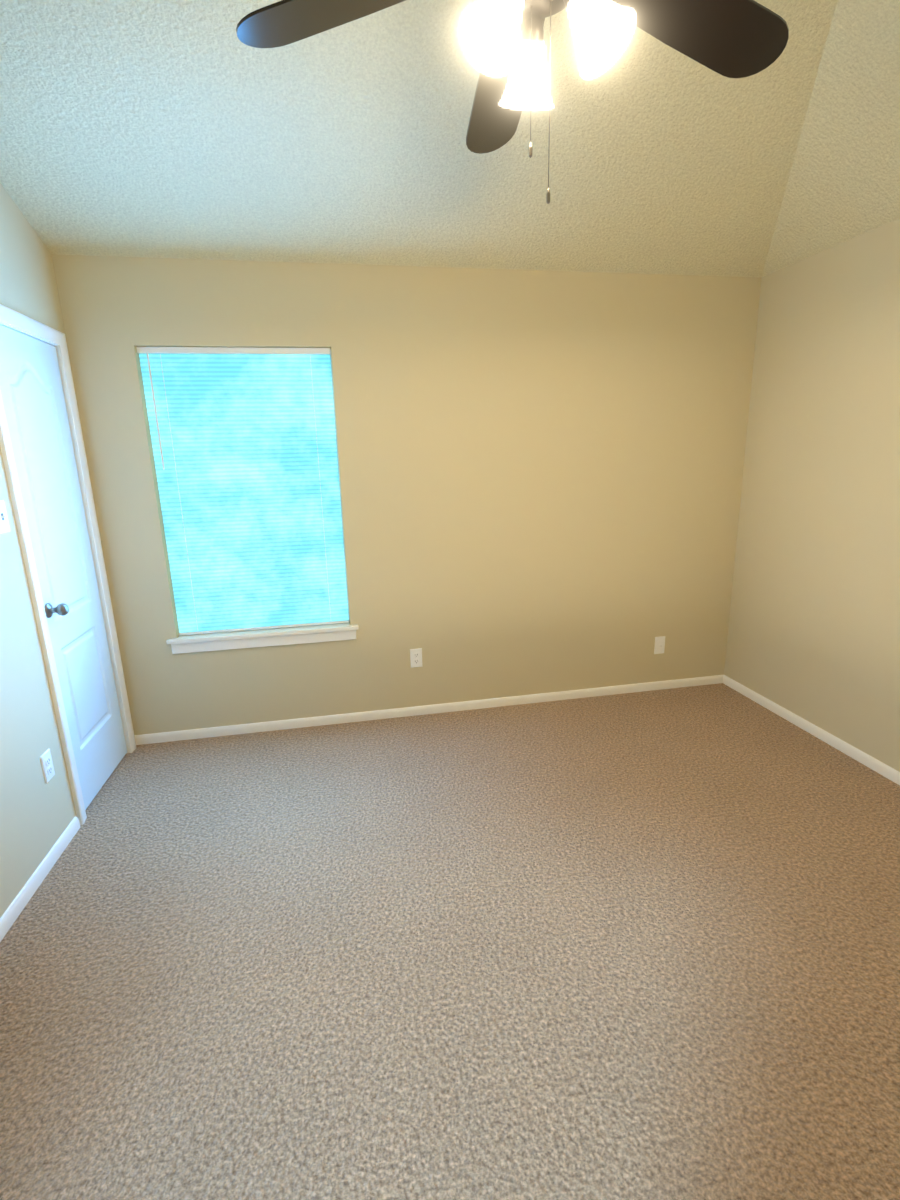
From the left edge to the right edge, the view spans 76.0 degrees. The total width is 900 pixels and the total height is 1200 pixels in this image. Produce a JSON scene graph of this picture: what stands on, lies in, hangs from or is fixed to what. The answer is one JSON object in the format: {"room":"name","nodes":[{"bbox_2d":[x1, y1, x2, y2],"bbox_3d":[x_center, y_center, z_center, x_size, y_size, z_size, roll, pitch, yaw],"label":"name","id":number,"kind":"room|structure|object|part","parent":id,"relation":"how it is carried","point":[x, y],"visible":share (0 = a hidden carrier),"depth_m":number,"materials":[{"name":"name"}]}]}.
{"room":"empty bedroom","nodes":[
{"label":"empty bedroom","id":0,"kind":"room"},
{"bbox_2d":[0,183,133,917],"bbox_3d":[-1.529,-0.330,1.215,0.120,3.140,3.585,-4,14,-10],"label":"wall","id":1,"kind":"structure","parent":0,"point":[37,814],"depth_m":2.18,"materials":[{"name":"beige paint"}]},
{"bbox_2d":[0,500,9,533],"bbox_3d":[-1.613,-0.301,2.082,0.017,0.115,0.070,-4,14,-10],"label":"light switch","id":2,"kind":"object","parent":1,"relation":"attached to","point":[4,525],"visible":1,"depth_m":2.09,"materials":[{"name":"white plastic"}]},
{"bbox_2d":[0,816,79,941],"bbox_3d":[-1.353,1.251,1.236,0.013,0.054,2.585,-4,14,-10],"label":"baseboard","id":3,"kind":"structure","parent":1,"relation":"attached to","point":[12,912],"depth_m":2.12,"materials":[{"name":"white paint"}]},
{"bbox_2d":[40,749,54,783],"bbox_3d":[-1.583,0.654,2.272,0.008,0.115,0.070,-4,14,-10],"label":"electrical outlet","id":4,"kind":"object","parent":1,"relation":"attached to","point":[47,765],"visible":1,"depth_m":2.26,"materials":[{"name":"white plastic"}]},
{"bbox_2d":[0,325,126,809],"bbox_3d":[-1.686,-0.099,2.579,0.110,2.022,0.584,-4,14,-10],"label":"closet door","id":5,"kind":"structure","parent":1,"relation":"in","point":[33,397],"depth_m":2.55,"materials":[{"name":"white paint"}]},
{"bbox_3d":[-1.624,0.041,2.387,0.075,0.062,0.062,-4,14,-10],"label":"knob","id":6,"kind":"part","parent":5,"relation":"part of","materials":[{"name":"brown metal"}]},
{"bbox_2d":[0,304,135,824],"bbox_3d":[-1.755,-0.093,2.567,0.120,2.040,0.600,-4,14,-10],"label":"door frame","id":7,"kind":"structure","parent":1,"relation":"attached to","point":[68,413],"depth_m":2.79,"materials":[{"name":"white paint"}]},
{"bbox_2d":[51,254,760,734],"bbox_3d":[-0.005,-0.538,3.280,3.630,2.470,0.120,-4,14,-10],"label":"wall","id":8,"kind":"structure","parent":0,"point":[541,478],"depth_m":3.21,"materials":[{"name":"beige paint"}]},
{"bbox_2d":[136,347,349,634],"bbox_3d":[-1.051,-0.553,3.073,0.925,1.468,0.098,-4,14,-10],"label":"window","id":9,"kind":"structure","parent":8,"relation":"in","point":[246,442],"depth_m":3.03,"materials":[{"name":"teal plastic"}]},
{"bbox_3d":[-1.045,-0.548,3.045,0.919,1.460,0.040,-4,14,-10],"label":"window blind rails","id":10,"kind":"part","parent":9,"relation":"part of","materials":[{"name":"plastic"}]},
{"bbox_2d":[166,622,358,653],"bbox_3d":[-1.023,0.210,3.220,1.015,0.084,0.104,-4,14,-10],"label":"window sill","id":11,"kind":"structure","parent":8,"relation":"attached to","point":[255,638],"depth_m":3.18,"materials":[{"name":"white paint"}]},
{"bbox_2d":[410,648,422,667],"bbox_3d":[-0.198,0.342,3.389,0.070,0.115,0.008,-4,14,-10],"label":"electrical outlet","id":12,"kind":"object","parent":8,"relation":"attached to","point":[415,657],"visible":1,"depth_m":3.39,"materials":[{"name":"white plastic"}]},
{"bbox_2d":[134,675,723,744],"bbox_3d":[0.039,0.649,3.508,3.630,0.054,0.013,-4,14,-10],"label":"baseboard","id":13,"kind":"structure","parent":8,"relation":"attached to","point":[364,716],"depth_m":3.46,"materials":[{"name":"white paint"}]},
{"bbox_2d":[654,636,664,653],"bbox_3d":[1.341,0.290,3.676,0.070,0.115,0.014,-4,14,-10],"label":"outlet","id":14,"kind":"object","parent":8,"relation":"attached to","point":[659,647],"visible":1,"depth_m":3.68,"materials":[{"name":"white plastic"}]},
{"bbox_2d":[0,683,899,1199],"bbox_3d":[0.354,1.111,1.936,3.870,0.100,3.585,-4,14,-10],"label":"floor","id":15,"kind":"structure","parent":0,"point":[644,945],"depth_m":1.75,"materials":[{"name":"carpet"}]},
{"bbox_2d":[0,0,899,277],"bbox_3d":[0.286,-1.641,1.257,3.641,0.690,3.352,-4,14,-10],"label":"ceiling","id":16,"kind":"structure","parent":0,"point":[170,128],"depth_m":2.24,"materials":[{"name":"white paint"}]},
{"bbox_2d":[236,0,788,203],"bbox_3d":[0.191,-1.400,1.182,1.293,1.075,1.269,-4,14,-10],"label":"fan","id":17,"kind":"object","parent":16,"relation":"hanging from","point":[502,42],"visible":1,"depth_m":1.29,"materials":[{"name":"brown wood"}]},
{"bbox_2d":[724,218,899,771],"bbox_3d":[2.162,-0.266,1.957,0.120,2.470,3.585,-4,14,-10],"label":"wall","id":18,"kind":"structure","parent":0,"point":[813,636],"depth_m":2.92,"materials":[{"name":"beige paint"}]},
{"bbox_2d":[723,675,899,784],"bbox_3d":[2.127,0.910,2.237,0.013,0.054,3.345,-4,14,-10],"label":"baseboard","id":19,"kind":"structure","parent":18,"relation":"attached to","point":[876,765],"depth_m":3.06,"materials":[{"name":"white paint"}]}
]}

